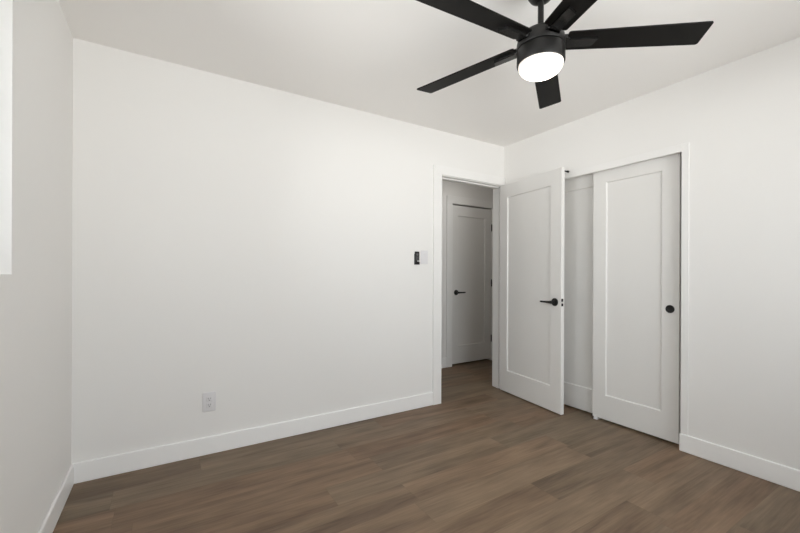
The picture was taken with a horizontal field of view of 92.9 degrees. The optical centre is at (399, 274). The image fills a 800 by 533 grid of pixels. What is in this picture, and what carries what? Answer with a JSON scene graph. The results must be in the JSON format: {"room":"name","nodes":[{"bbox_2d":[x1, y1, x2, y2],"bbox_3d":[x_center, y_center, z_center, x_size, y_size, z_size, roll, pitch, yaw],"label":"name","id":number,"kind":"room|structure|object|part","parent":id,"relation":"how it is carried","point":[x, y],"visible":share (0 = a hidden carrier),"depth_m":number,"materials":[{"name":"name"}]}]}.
{"room":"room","nodes":[
{"label":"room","id":0,"kind":"room"},
{"bbox_2d":[0,0,72,532],"bbox_3d":[-0.885,-0.068,0.476,0.140,2.440,3.681,0,0,-32],"label":"wall","id":1,"kind":"structure","parent":0,"point":[36,38],"depth_m":1.47,"materials":[{"name":"white paint"}]},
{"bbox_2d":[38,464,73,532],"bbox_3d":[-0.853,1.094,0.562,0.014,0.115,3.547,0,0,-32],"label":"baseboard","id":2,"kind":"structure","parent":1,"relation":"attached to","point":[53,514],"depth_m":1.77,"materials":[{"name":"white paint"}]},
{"bbox_2d":[71,38,503,463],"bbox_3d":[0.220,-0.064,3.398,5.090,2.440,0.130,0,0,-32],"label":"wall","id":3,"kind":"structure","parent":0,"point":[253,245],"depth_m":2.52,"materials":[{"name":"white paint"}]},
{"bbox_2d":[203,391,215,411],"bbox_3d":[-1.219,0.816,2.430,0.076,0.122,0.009,0,0,-32],"label":"wall outlet","id":4,"kind":"object","parent":3,"relation":"attached to","point":[209,398],"visible":1,"depth_m":2.43,"materials":[{"name":"white plastic"}]},
{"bbox_2d":[71,392,432,483],"bbox_3d":[-0.753,1.095,2.716,2.446,0.115,0.014,0,0,-32],"label":"baseboard","id":5,"kind":"structure","parent":3,"relation":"attached to","point":[102,467],"depth_m":2.50,"materials":[{"name":"white paint"}]},
{"bbox_2d":[414,251,419,264],"bbox_3d":[0.146,-0.137,3.266,0.047,0.112,0.017,0,0,-32],"label":"remote control","id":6,"kind":"object","parent":3,"relation":"attached to","point":[416,255],"visible":1,"depth_m":3.26,"materials":[{"name":"black plastic"}]},
{"bbox_2d":[421,250,427,263],"bbox_3d":[0.213,-0.146,3.310,0.074,0.118,0.012,0,0,-32],"label":"light switch","id":7,"kind":"object","parent":3,"relation":"attached to","point":[424,254],"visible":1,"depth_m":3.31,"materials":[{"name":"white plastic"}]},
{"bbox_2d":[432,164,504,404],"bbox_3d":[0.668,0.096,3.675,0.974,2.125,0.162,0,0,-32],"label":"door frame","id":8,"kind":"structure","parent":3,"relation":"attached to","point":[440,173],"depth_m":3.45,"materials":[{"name":"white wood"}]},
{"bbox_2d":[53,359,799,532],"bbox_3d":[0.941,1.200,2.297,5.290,0.080,4.915,0,0,-32],"label":"floor","id":9,"kind":"structure","parent":0,"point":[486,458],"depth_m":2.09,"materials":[{"name":"brown wood"}]},
{"bbox_2d":[58,0,799,146],"bbox_3d":[0.952,-1.300,2.297,5.290,0.162,4.915,0,0,-32],"label":"ceiling","id":10,"kind":"structure","parent":0,"point":[370,56],"depth_m":2.16,"materials":[{"name":"white paint"}]},
{"bbox_2d":[416,0,713,108],"bbox_3d":[0.575,-1.070,1.641,1.243,0.424,1.286,0,0,-32],"label":"ceiling fan","id":11,"kind":"object","parent":10,"relation":"hanging from","point":[540,52],"visible":1,"depth_m":1.59,"materials":[{"name":"black metal"}]},
{"bbox_3d":[0.333,-1.013,1.921,0.558,0.006,0.123,0,9,43],"label":"blade","id":12,"kind":"part","parent":11,"relation":"part of","materials":[{"name":"black wood"}]},
{"bbox_3d":[0.278,-1.013,1.473,0.558,0.006,0.123,0,9,-29],"label":"blade","id":13,"kind":"part","parent":11,"relation":"part of","materials":[{"name":"black wood"}]},
{"bbox_3d":[0.503,-1.008,1.768,0.147,0.022,0.062,0,9,43],"label":"blade arm","id":14,"kind":"part","parent":11,"relation":"part of"},
{"bbox_3d":[0.476,-1.008,1.587,0.147,0.022,0.062,0,9,-29],"label":"blade arm","id":15,"kind":"part","parent":11,"relation":"part of"},
{"bbox_2d":[518,52,563,81],"bbox_3d":[0.613,-0.888,1.660,0.186,0.060,0.186,0,0,-32],"label":"diffuser","id":16,"kind":"object","parent":11,"relation":"attached to","point":[532,66],"depth_m":1.61,"materials":[{"name":"white glass"}]},
{"bbox_3d":[0.776,-1.007,2.008,0.123,0.006,0.558,-10,-5,24],"label":"blade","id":17,"kind":"part","parent":11,"relation":"part of","materials":[{"name":"black wood"}]},
{"bbox_3d":[0.640,-1.007,1.506,0.062,0.022,0.147,10,-2,-11],"label":"blade arm","id":18,"kind":"part","parent":11,"relation":"part of"},
{"bbox_3d":[0.688,-1.012,1.283,0.123,0.006,0.558,10,-2,-11],"label":"blade","id":19,"kind":"part","parent":11,"relation":"part of","materials":[{"name":"black wood"}]},
{"bbox_3d":[0.768,-1.005,1.637,0.147,0.022,0.062,1,-9,7],"label":"blade arm","id":20,"kind":"part","parent":11,"relation":"part of"},
{"bbox_3d":[0.995,-1.006,1.613,0.558,0.006,0.123,1,-9,7],"label":"blade","id":21,"kind":"part","parent":11,"relation":"part of","materials":[{"name":"black wood"}]},
{"bbox_2d":[441,180,492,359],"bbox_3d":[0.380,-0.063,4.700,3.450,2.440,0.170,0,0,-32],"label":"wall","id":22,"kind":"structure","parent":0,"point":[449,188],"depth_m":4.74,"materials":[{"name":"white paint"}]},
{"bbox_2d":[441,357,445,367],"bbox_3d":[0.423,1.095,4.622,3.450,0.125,0.014,0,0,-32],"label":"baseboard","id":23,"kind":"structure","parent":22,"relation":"attached to","point":[443,360],"depth_m":4.68,"materials":[{"name":"white paint"}]},
{"bbox_2d":[446,195,492,367],"bbox_3d":[0.954,0.092,4.946,0.887,2.134,0.016,0,0,-32],"label":"door frame","id":24,"kind":"structure","parent":22,"relation":"attached to","point":[450,199],"depth_m":4.74,"materials":[{"name":"white wood"}]},
{"bbox_2d":[452,205,491,363],"bbox_3d":[0.949,0.134,4.940,0.680,2.000,0.093,0,0,-32],"label":"door","id":25,"kind":"structure","parent":22,"relation":"in","point":[472,227],"depth_m":4.95,"materials":[{"name":"white paint"}]},
{"bbox_2d":[500,167,568,414],"bbox_3d":[1.172,0.137,3.459,0.151,2.023,0.783,0,0,-25],"label":"door","id":26,"kind":"structure","parent":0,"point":[532,209],"depth_m":3.39,"materials":[{"name":"white paint"}]},
{"bbox_3d":[1.270,0.233,3.154,0.040,0.066,0.066,0,0,-25],"label":"handle","id":27,"kind":"part","parent":26,"relation":"part of","materials":[{"name":"black metal"}]},
{"bbox_2d":[504,37,799,469],"bbox_3d":[2.061,-0.056,2.296,0.120,2.440,3.681,0,0,-32],"label":"wall","id":28,"kind":"structure","parent":0,"point":[739,120],"depth_m":2.28,"materials":[{"name":"white paint"}]},
{"bbox_2d":[564,173,593,412],"bbox_3d":[1.506,0.153,3.290,0.038,1.985,0.608,0,0,-32],"label":"door","id":29,"kind":"structure","parent":28,"relation":"in","point":[579,191],"depth_m":3.25,"materials":[{"name":"white paint"}]},
{"bbox_2d":[565,142,688,434],"bbox_3d":[1.600,0.151,3.036,0.126,2.022,1.249,0,0,-32],"label":"door frame","id":30,"kind":"structure","parent":28,"relation":"attached to","point":[684,148],"depth_m":2.50,"materials":[{"name":"white wood"}]},
{"bbox_2d":[593,152,681,443],"bbox_3d":[1.737,0.154,2.831,0.038,1.985,0.608,0,0,-32],"label":"door","id":31,"kind":"structure","parent":28,"relation":"in","point":[637,206],"depth_m":2.79,"materials":[{"name":"white paint"}]},
{"bbox_3d":[1.853,0.240,2.610,0.004,0.055,0.055,0,0,-32],"label":"finger pull","id":32,"kind":"part","parent":31,"relation":"part of","materials":[{"name":"black metal"}]},
{"bbox_2d":[679,433,799,491],"bbox_3d":[1.968,1.106,2.311,0.014,0.115,3.561,0,0,-32],"label":"baseboard","id":33,"kind":"structure","parent":28,"relation":"attached to","point":[780,474],"depth_m":2.23,"materials":[{"name":"white paint"}]}
]}

